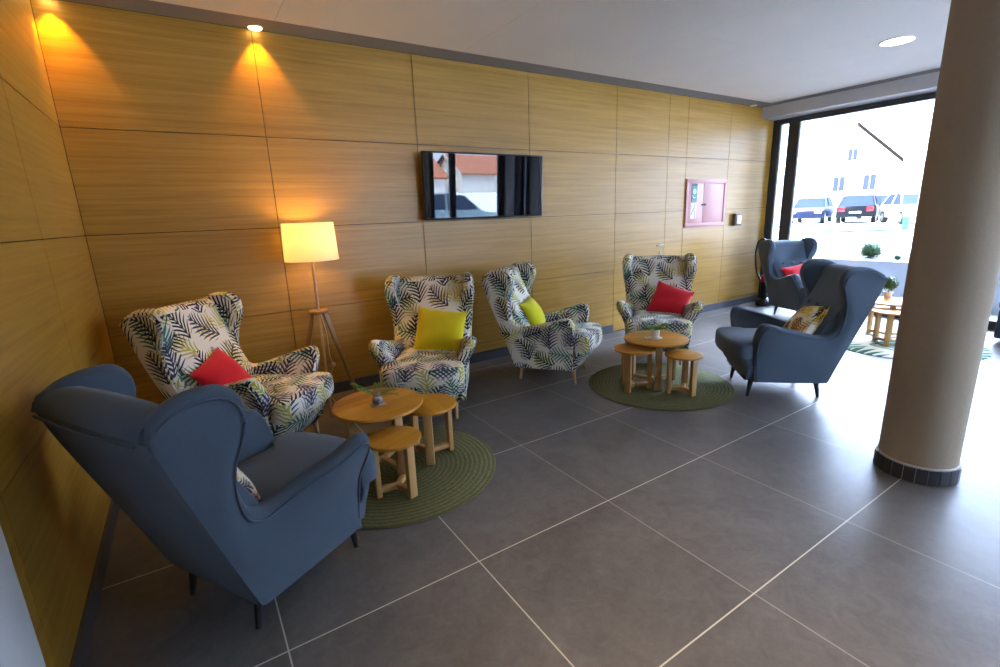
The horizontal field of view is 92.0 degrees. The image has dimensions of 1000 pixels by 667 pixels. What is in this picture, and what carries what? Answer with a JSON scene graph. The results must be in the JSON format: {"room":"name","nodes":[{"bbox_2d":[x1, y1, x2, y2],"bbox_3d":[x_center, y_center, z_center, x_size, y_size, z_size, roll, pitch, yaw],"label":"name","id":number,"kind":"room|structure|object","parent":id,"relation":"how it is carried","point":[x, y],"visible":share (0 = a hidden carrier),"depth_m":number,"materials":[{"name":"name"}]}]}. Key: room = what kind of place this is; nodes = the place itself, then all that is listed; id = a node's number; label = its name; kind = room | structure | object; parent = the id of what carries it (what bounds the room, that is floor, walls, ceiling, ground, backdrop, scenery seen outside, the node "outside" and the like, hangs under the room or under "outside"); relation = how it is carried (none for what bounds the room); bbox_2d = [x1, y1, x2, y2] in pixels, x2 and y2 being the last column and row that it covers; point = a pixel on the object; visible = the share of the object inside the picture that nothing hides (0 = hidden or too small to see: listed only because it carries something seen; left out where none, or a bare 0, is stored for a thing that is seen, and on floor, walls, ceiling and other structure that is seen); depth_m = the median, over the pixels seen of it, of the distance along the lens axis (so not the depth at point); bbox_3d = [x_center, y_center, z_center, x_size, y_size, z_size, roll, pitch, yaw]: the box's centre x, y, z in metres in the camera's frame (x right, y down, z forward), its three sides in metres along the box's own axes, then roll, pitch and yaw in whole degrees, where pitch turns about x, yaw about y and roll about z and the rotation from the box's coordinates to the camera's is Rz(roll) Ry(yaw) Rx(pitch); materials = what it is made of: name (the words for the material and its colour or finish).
{"room":"hotel lobby","nodes":[
{"label":"hotel lobby","id":0,"kind":"room"},
{"bbox_2d":[0,0,115,666],"bbox_3d":[-0.879,0.014,0.102,0.304,2.990,7.840,-11,16,-31],"label":"wall","id":1,"kind":"structure","parent":0,"point":[53,513],"depth_m":1.91,"materials":[{"name":"brown wood"}]},
{"bbox_2d":[69,499,119,666],"bbox_3d":[-2.027,0.957,2.516,0.026,0.098,2.547,-11,16,-31],"label":"baseboard","id":2,"kind":"structure","parent":1,"relation":"attached to","point":[81,649],"depth_m":1.96,"materials":[{"name":"tile"}]},
{"bbox_2d":[30,0,773,403],"bbox_3d":[0.638,-1.355,5.471,8.885,2.990,0.200,-11,16,-31],"label":"wall","id":3,"kind":"structure","parent":0,"point":[189,145],"depth_m":4.04,"materials":[{"name":"brown wood"}]},
{"bbox_2d":[247,24,262,30],"bbox_3d":[-1.772,-2.208,3.490,0.108,0.017,0.108,-11,16,-31],"label":"light","id":4,"kind":"object","parent":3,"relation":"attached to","point":[255,27],"visible":1,"depth_m":3.47,"materials":[{"name":"metal"}]},
{"bbox_2d":[64,0,777,107],"bbox_3d":[0.569,-2.667,4.865,7.955,0.050,0.246,-11,16,-31],"label":"trim","id":5,"kind":"structure","parent":3,"relation":"attached to","point":[144,6],"depth_m":3.90,"materials":[{"name":"paint"}]},
{"bbox_2d":[420,151,542,220],"bbox_3d":[-0.144,-1.443,4.735,1.345,0.606,0.122,-11,16,-31],"label":"television","id":6,"kind":"object","parent":3,"relation":"attached to","point":[455,185],"visible":1,"depth_m":4.64,"materials":[{"name":"black plastic"}]},
{"bbox_2d":[332,294,757,393],"bbox_3d":[0.737,0.068,5.727,8.265,0.098,0.026,-11,16,-31],"label":"baseboard","id":7,"kind":"structure","parent":3,"relation":"attached to","point":[345,385],"depth_m":5.19,"materials":[{"name":"tile"}]},
{"bbox_2d":[612,154,667,330],"bbox_3d":[1.805,-1.136,6.141,0.920,2.137,0.080,-11,16,-31],"label":"door","id":8,"kind":"structure","parent":3,"relation":"in","point":[640,181],"depth_m":6.05,"materials":[{"name":"brown wood"}]},
{"bbox_2d":[684,179,726,227],"bbox_3d":[2.866,-1.814,6.711,0.890,0.630,0.048,-11,16,-31],"label":"upper cabinet","id":9,"kind":"object","parent":3,"relation":"attached to","point":[705,199],"visible":1,"depth_m":6.69,"materials":[{"name":"pink paint"}]},
{"bbox_2d":[732,213,741,225],"bbox_3d":[3.513,-1.688,7.148,0.170,0.176,0.059,-11,16,-31],"label":"alarm box","id":10,"kind":"object","parent":3,"relation":"attached to","point":[736,218],"visible":1,"depth_m":7.11,"materials":[{"name":"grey plastic"}]},
{"bbox_2d":[762,71,939,120],"bbox_3d":[5.999,-2.619,4.154,0.390,0.205,7.340,-11,16,-31],"label":"trim","id":11,"kind":"structure","parent":3,"relation":"attached to","point":[926,83],"depth_m":6.12,"materials":[{"name":"paint"}]},
{"bbox_2d":[758,92,996,329],"bbox_3d":[6.041,-1.274,4.842,0.090,2.735,6.740,-11,16,-31],"label":"window","id":12,"kind":"structure","parent":3,"relation":"in","point":[795,123],"depth_m":7.20,"materials":[{"name":"metal"}]},
{"bbox_2d":[86,301,999,666],"bbox_3d":[2.673,0.846,2.704,9.060,0.120,7.940,-11,16,-31],"label":"floor","id":13,"kind":"structure","parent":0,"point":[762,528],"depth_m":2.15,"materials":[{"name":"tile"}]},
{"bbox_2d":[31,364,376,628],"bbox_3d":[-1.042,0.571,1.992,0.804,1.028,1.010,5,15,26],"label":"chair","id":14,"kind":"object","parent":13,"relation":"on","point":[170,466],"visible":0.98,"depth_m":1.65,"materials":[{"name":"blue fabric"}]},
{"bbox_2d":[237,467,260,499],"bbox_3d":[-1.101,0.539,1.867,0.310,0.274,0.166,5,15,26],"label":"cushion","id":15,"kind":"object","parent":14,"relation":"on","point":[242,478],"visible":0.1,"depth_m":1.84,"materials":[{"name":"fabric"}]},
{"bbox_2d":[119,292,333,437],"bbox_3d":[-1.695,0.285,3.220,1.030,1.049,0.820,0,14,8],"label":"chair","id":16,"kind":"object","parent":13,"relation":"on","point":[171,342],"visible":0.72,"depth_m":3.06,"materials":[{"name":"multicoloured fabric"}]},
{"bbox_2d":[189,347,252,385],"bbox_3d":[-1.794,0.296,3.158,0.235,0.367,0.389,-4,14,-6],"label":"cushion","id":17,"kind":"object","parent":16,"relation":"on","point":[219,368],"visible":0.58,"depth_m":3.08,"materials":[{"name":"red fabric"}]},
{"bbox_2d":[281,222,358,415],"bbox_3d":[-1.418,-0.124,3.890,0.500,1.503,0.506,-11,16,-31],"label":"floor lamp","id":18,"kind":"object","parent":13,"relation":"on","point":[312,242],"visible":0.87,"depth_m":3.64,"materials":[{"name":"fabric"}]},
{"bbox_2d":[368,272,477,418],"bbox_3d":[-0.575,0.076,3.902,0.820,1.049,1.030,-2,14,1],"label":"chair","id":19,"kind":"object","parent":13,"relation":"on","point":[441,371],"visible":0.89,"depth_m":3.85,"materials":[{"name":"multicoloured fabric"}]},
{"bbox_2d":[413,306,467,352],"bbox_3d":[-0.492,-0.002,3.946,0.460,0.423,0.216,-2,14,2],"label":"cushion","id":20,"kind":"object","parent":19,"relation":"on","point":[436,329],"visible":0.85,"depth_m":3.89,"materials":[{"name":"yellow fabric"}]},
{"bbox_2d":[360,426,495,528],"bbox_3d":[-0.631,0.831,2.998,1.210,0.010,1.210,-11,16,-31],"label":"round rug","id":21,"kind":"object","parent":13,"relation":"on","point":[460,474],"visible":0.36,"depth_m":2.79,"materials":[{"name":"green carpet"}]},
{"bbox_2d":[332,387,422,475],"bbox_3d":[-0.734,0.619,2.986,0.540,0.415,0.540,-15,19,-43],"label":"coffee table","id":22,"kind":"object","parent":21,"relation":"on","point":[355,407],"visible":0.8,"depth_m":2.88,"materials":[{"name":"brown wood"}]},
{"bbox_2d":[353,382,397,406],"bbox_3d":[-0.753,0.353,2.915,0.288,0.136,0.152,-6,14,-15],"label":"potted plant","id":23,"kind":"object","parent":22,"relation":"on","point":[377,399],"visible":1,"depth_m":2.88,"materials":[{"name":"plant"}]},
{"bbox_2d":[368,426,420,499],"bbox_3d":[-0.577,0.727,2.686,0.300,0.335,0.300,7,17,34],"label":"table","id":24,"kind":"object","parent":21,"relation":"on","point":[401,439],"visible":0.9,"depth_m":2.63,"materials":[{"name":"brown wood"}]},
{"bbox_2d":[408,393,456,465],"bbox_3d":[-0.443,0.611,3.087,0.350,0.360,0.350,-11,16,-31],"label":"side table","id":25,"kind":"object","parent":21,"relation":"on","point":[433,404],"visible":0.77,"depth_m":3.02,"materials":[{"name":"brown wood"}]},
{"bbox_2d":[481,262,601,384],"bbox_3d":[0.433,-0.120,4.547,1.030,1.049,0.820,3,15,21],"label":"chair","id":26,"kind":"object","parent":13,"relation":"on","point":[566,339],"visible":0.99,"depth_m":4.32,"materials":[{"name":"multicoloured fabric"}]},
{"bbox_2d":[520,295,545,325],"bbox_3d":[0.314,-0.187,4.577,0.211,0.305,0.330,1,14,14],"label":"cushion","id":27,"kind":"object","parent":26,"relation":"on","point":[530,307],"visible":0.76,"depth_m":4.46,"materials":[{"name":"fabric"}]},
{"bbox_2d":[616,253,703,364],"bbox_3d":[1.639,-0.279,5.012,0.820,1.049,1.030,2,14,17],"label":"chair","id":28,"kind":"object","parent":13,"relation":"on","point":[641,274],"visible":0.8,"depth_m":5.14,"materials":[{"name":"multicoloured fabric"}]},
{"bbox_2d":[646,281,694,314],"bbox_3d":[1.759,-0.321,5.008,0.465,0.430,0.224,4,15,25],"label":"cushion","id":29,"kind":"object","parent":28,"relation":"on","point":[666,298],"visible":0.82,"depth_m":4.96,"materials":[{"name":"red fabric"}]},
{"bbox_2d":[589,363,734,410],"bbox_3d":[1.403,0.444,4.268,1.214,0.010,1.214,-11,16,-31],"label":"round rug","id":30,"kind":"object","parent":13,"relation":"on","point":[712,390],"visible":0.73,"depth_m":4.06,"materials":[{"name":"green carpet"}]},
{"bbox_2d":[613,343,655,392],"bbox_3d":[1.150,0.294,4.140,0.350,0.360,0.350,8,17,36],"label":"side table","id":31,"kind":"object","parent":30,"relation":"on","point":[627,350],"visible":0.91,"depth_m":4.07,"materials":[{"name":"brown wood"}]},
{"bbox_2d":[624,330,688,390],"bbox_3d":[1.359,0.234,4.236,0.540,0.415,0.540,0,14,9],"label":"coffee table","id":32,"kind":"object","parent":30,"relation":"on","point":[672,340],"visible":0.92,"depth_m":4.10,"materials":[{"name":"brown wood"}]},
{"bbox_2d":[641,320,670,339],"bbox_3d":[1.331,-0.047,4.138,0.267,0.179,0.256,-11,16,-31],"label":"potted plant","id":33,"kind":"object","parent":32,"relation":"on","point":[655,332],"visible":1,"depth_m":4.12,"materials":[{"name":"green plant"}]},
{"bbox_2d":[651,329,659,337],"bbox_3d":[1.337,0.000,4.152,0.072,0.069,0.072,-11,16,-31],"label":"flowerpot","id":34,"kind":"object","parent":33,"relation":"on","point":[655,332],"depth_m":4.13,"materials":[{"name":"white ceramic"}]},
{"bbox_2d":[664,349,702,396],"bbox_3d":[1.513,0.328,3.998,0.300,0.335,0.300,-9,15,-27],"label":"table","id":35,"kind":"object","parent":30,"relation":"on","point":[684,355],"visible":1,"depth_m":3.96,"materials":[{"name":"brown wood"}]},
{"bbox_2d":[755,238,770,305],"bbox_3d":[4.091,-0.948,7.393,0.330,1.031,0.253,-7,15,-21],"label":"vacuum cleaner","id":36,"kind":"object","parent":13,"relation":"on","point":[763,300],"visible":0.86,"depth_m":7.39,"materials":[{"name":"black plastic"}]},
{"bbox_2d":[760,282,766,298],"bbox_3d":[4.058,-0.664,7.423,0.122,0.300,0.100,-14,18,-39],"label":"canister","id":37,"kind":"object","parent":36,"relation":"on","point":[763,292],"depth_m":7.40,"materials":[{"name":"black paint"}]},
{"bbox_2d":[757,237,817,313],"bbox_3d":[4.114,-0.752,6.565,0.820,1.049,1.030,-4,14,-9],"label":"chair","id":38,"kind":"object","parent":13,"relation":"on","point":[787,292],"visible":0.61,"depth_m":6.71,"materials":[{"name":"blue fabric"}]},
{"bbox_2d":[781,263,802,276],"bbox_3d":[4.077,-0.768,6.606,0.387,0.354,0.238,-7,14,-17],"label":"cushion","id":39,"kind":"object","parent":38,"relation":"on","point":[795,269],"visible":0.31,"depth_m":6.58,"materials":[{"name":"red fabric"}]},
{"bbox_2d":[715,259,886,396],"bbox_3d":[2.358,-0.052,3.971,1.030,1.049,0.820,0,14,10],"label":"chair","id":40,"kind":"object","parent":13,"relation":"on","point":[756,345],"visible":0.93,"depth_m":3.73,"materials":[{"name":"blue fabric"}]},
{"bbox_2d":[783,306,828,333],"bbox_3d":[2.456,-0.086,3.893,0.258,0.317,0.389,-2,14,0],"label":"cushion","id":41,"kind":"object","parent":40,"relation":"on","point":[807,319],"visible":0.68,"depth_m":3.78,"materials":[{"name":"fabric"}]},
{"bbox_2d":[847,327,991,359],"bbox_3d":[4.322,0.098,5.234,1.440,0.010,1.440,-11,16,-31],"label":"round rug","id":42,"kind":"object","parent":13,"relation":"on","point":[862,342],"visible":0.21,"depth_m":5.10,"materials":[{"name":"fabric"}]},
{"bbox_2d":[866,297,902,338],"bbox_3d":[4.369,-0.165,5.403,0.540,0.415,0.540,8,17,36],"label":"coffee table","id":43,"kind":"object","parent":42,"relation":"on","point":[893,302],"visible":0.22,"depth_m":5.42,"materials":[{"name":"brown wood"}]},
{"bbox_2d":[883,276,898,297],"bbox_3d":[4.448,-0.535,5.511,0.175,0.247,0.175,-11,16,-31],"label":"potted plant","id":44,"kind":"object","parent":43,"relation":"on","point":[891,283],"visible":0.77,"depth_m":5.47,"materials":[{"name":"green plant"}]},
{"bbox_2d":[883,291,892,297],"bbox_3d":[4.449,-0.447,5.534,0.096,0.065,0.096,-11,16,-31],"label":"pot","id":45,"kind":"object","parent":44,"relation":"on","point":[887,294],"depth_m":5.51,"materials":[{"name":"orange ceramic"}]},
{"bbox_2d":[872,308,900,346],"bbox_3d":[4.162,-0.067,5.152,0.350,0.360,0.350,10,18,41],"label":"side table","id":46,"kind":"object","parent":42,"relation":"on","point":[891,313],"visible":0.69,"depth_m":5.10,"materials":[{"name":"brown wood"}]},
{"bbox_2d":[873,0,999,486],"bbox_3d":[2.328,-0.622,2.429,0.380,2.886,0.380,-11,16,-31],"label":"column","id":47,"kind":"structure","parent":13,"relation":"on","point":[953,269],"depth_m":2.39,"materials":[{"name":"painted plaster"}]},
{"bbox_2d":[994,302,999,338],"bbox_3d":[5.816,-0.034,4.574,0.500,0.470,1.520,-11,16,-31],"label":"bench","id":48,"kind":"object","parent":13,"relation":"on","point":[997,328],"visible":1,"depth_m":5.06,"materials":[{"name":"blue fabric"}]},
{"bbox_2d":[151,0,950,102],"bbox_3d":[2.675,-2.183,2.042,9.185,0.306,8.140,-11,16,-31],"label":"ceiling","id":49,"kind":"structure","parent":0,"point":[770,51],"depth_m":3.88,"materials":[{"name":"paint"}]},
{"bbox_2d":[774,68,939,103],"bbox_3d":[5.806,-2.622,3.872,0.226,0.050,7.090,-11,16,-31],"label":"trim","id":50,"kind":"structure","parent":49,"relation":"attached to","point":[935,69],"depth_m":5.93,"materials":[{"name":"paint"}]},
{"bbox_2d":[878,35,916,46],"bbox_3d":[3.545,-2.607,4.305,0.270,0.008,0.270,-11,16,-31],"label":"recessed light","id":51,"kind":"object","parent":49,"relation":"in","point":[900,40],"visible":1,"depth_m":4.30,"materials":[{"name":"white"}]},
{"bbox_2d":[880,37,914,45],"bbox_3d":[3.545,-2.606,4.306,0.240,0.001,0.240,-11,16,-31],"label":"diffuser","id":52,"kind":"object","parent":51,"relation":"attached to","point":[895,41],"depth_m":4.30,"materials":[{"name":"white"}]},
{"label":"outside","id":53,"kind":"structure","parent":0,"visible":0},
{"bbox_2d":[814,250,909,260],"bbox_3d":[5.999,-1.214,9.135,1.800,0.585,14.000,-11,16,-31],"label":"gravel bed","id":54,"kind":"object","parent":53,"point":[819,253],"visible":0.11,"depth_m":8.57,"materials":[{"name":"white gravel"}]},
{"bbox_2d":[859,240,882,257],"bbox_3d":[6.177,-1.394,8.028,0.330,0.313,0.319,-11,16,-31],"label":"bush","id":55,"kind":"object","parent":54,"relation":"on","point":[870,249],"visible":1,"depth_m":7.95,"materials":[{"name":"green plant"}]},
{"bbox_2d":[894,254,901,259],"bbox_3d":[6.318,-1.214,7.664,0.107,0.101,0.104,3,15,20],"label":"plant","id":56,"kind":"object","parent":54,"relation":"on","point":[897,257],"visible":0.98,"depth_m":7.64,"materials":[{"name":"green plant"}]},
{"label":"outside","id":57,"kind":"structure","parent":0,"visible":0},
{"bbox_2d":[875,304,997,319],"bbox_3d":[19.712,4.329,-14.101,0.860,0.120,69.000,-11,16,-31],"label":"ground lightwell","id":58,"kind":"structure","parent":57,"point":[992,317],"depth_m":6.72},
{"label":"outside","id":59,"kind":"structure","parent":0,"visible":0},
{"bbox_2d":[773,216,914,252],"bbox_3d":[47.837,-11.183,44.494,108.400,0.700,140.000,-11,16,-31],"label":"street","id":60,"kind":"structure","parent":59,"point":[896,240],"depth_m":16.84,"materials":[{"name":"white asphalt"}]},
{"bbox_2d":[775,150,816,216],"bbox_3d":[26.410,-15.300,49.161,9.120,6.650,8.500,-9,16,-28],"label":"house","id":61,"kind":"structure","parent":60,"relation":"on","point":[806,180],"depth_m":46.54,"materials":[{"name":"tile"}]},
{"bbox_2d":[792,197,833,223],"bbox_3d":[18.614,-7.364,28.797,1.764,1.475,4.180,10,18,40],"label":"car","id":62,"kind":"object","parent":60,"relation":"on","point":[811,207],"visible":0.83,"depth_m":27.94,"materials":[{"name":"blue paint"}]},
{"bbox_2d":[774,225,891,232],"bbox_3d":[14.455,-4.760,21.782,1.600,0.050,7.574,0,14,10],"label":"grass","id":63,"kind":"structure","parent":60,"relation":"on","point":[806,227],"depth_m":20.04,"materials":[{"name":"white"}]},
{"bbox_2d":[835,194,879,222],"bbox_3d":[20.245,-7.036,27.199,1.764,1.475,4.180,9,18,39],"label":"car","id":64,"kind":"object","parent":60,"relation":"on","point":[853,205],"visible":0.97,"depth_m":25.87,"materials":[{"name":"black paint"}]},
{"bbox_2d":[866,207,873,210],"bbox_3d":[19.422,-6.537,25.318,0.320,0.220,0.120,9,18,39],"label":"tail lamp","id":65,"kind":"object","parent":64,"relation":"attached to","point":[867,208],"depth_m":25.28,"materials":[{"name":"red plastic"}]},
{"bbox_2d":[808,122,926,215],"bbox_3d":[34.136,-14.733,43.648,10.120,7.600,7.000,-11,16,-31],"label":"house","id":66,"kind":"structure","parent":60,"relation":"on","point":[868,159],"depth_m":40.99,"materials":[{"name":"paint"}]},
{"bbox_2d":[856,195,888,218],"bbox_3d":[24.452,-8.088,30.856,1.764,1.475,4.180,2,14,17],"label":"car","id":67,"kind":"object","parent":60,"relation":"on","point":[881,198],"visible":0.06,"depth_m":29.61,"materials":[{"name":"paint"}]},
{"bbox_2d":[878,192,918,223],"bbox_3d":[20.265,-6.165,23.631,1.764,1.475,4.180,3,15,22],"label":"car","id":68,"kind":"object","parent":60,"relation":"on","point":[897,205],"visible":0.5,"depth_m":23.36,"materials":[{"name":"white paint"}]},
{"bbox_2d":[901,216,911,229],"bbox_3d":[15.512,-4.213,18.431,0.230,0.500,0.230,-11,16,-31],"label":"bin","id":69,"kind":"object","parent":60,"relation":"on","point":[906,220],"visible":0.99,"depth_m":18.36,"materials":[{"name":"green plastic"}]},
{"bbox_2d":[913,157,925,229],"bbox_3d":[15.637,-5.178,17.936,0.092,2.600,0.092,7,17,34],"label":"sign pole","id":70,"kind":"object","parent":60,"relation":"on","point":[925,157],"visible":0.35,"depth_m":17.93,"materials":[{"name":"white metal"}]},
{"bbox_2d":[914,133,928,145],"bbox_3d":[45.708,-15.975,46.837,9.000,7.650,10.120,-11,16,-31],"label":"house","id":71,"kind":"structure","parent":60,"relation":"on","point":[924,138],"depth_m":48.89,"materials":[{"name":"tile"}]},
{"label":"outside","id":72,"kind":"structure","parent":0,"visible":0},
{"bbox_2d":[813,257,999,314],"bbox_3d":[5.162,-1.021,8.621,0.200,0.715,14.000,-11,16,-31],"label":"wall","id":73,"kind":"structure","parent":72,"point":[898,269],"depth_m":7.27,"materials":[{"name":"concrete"}]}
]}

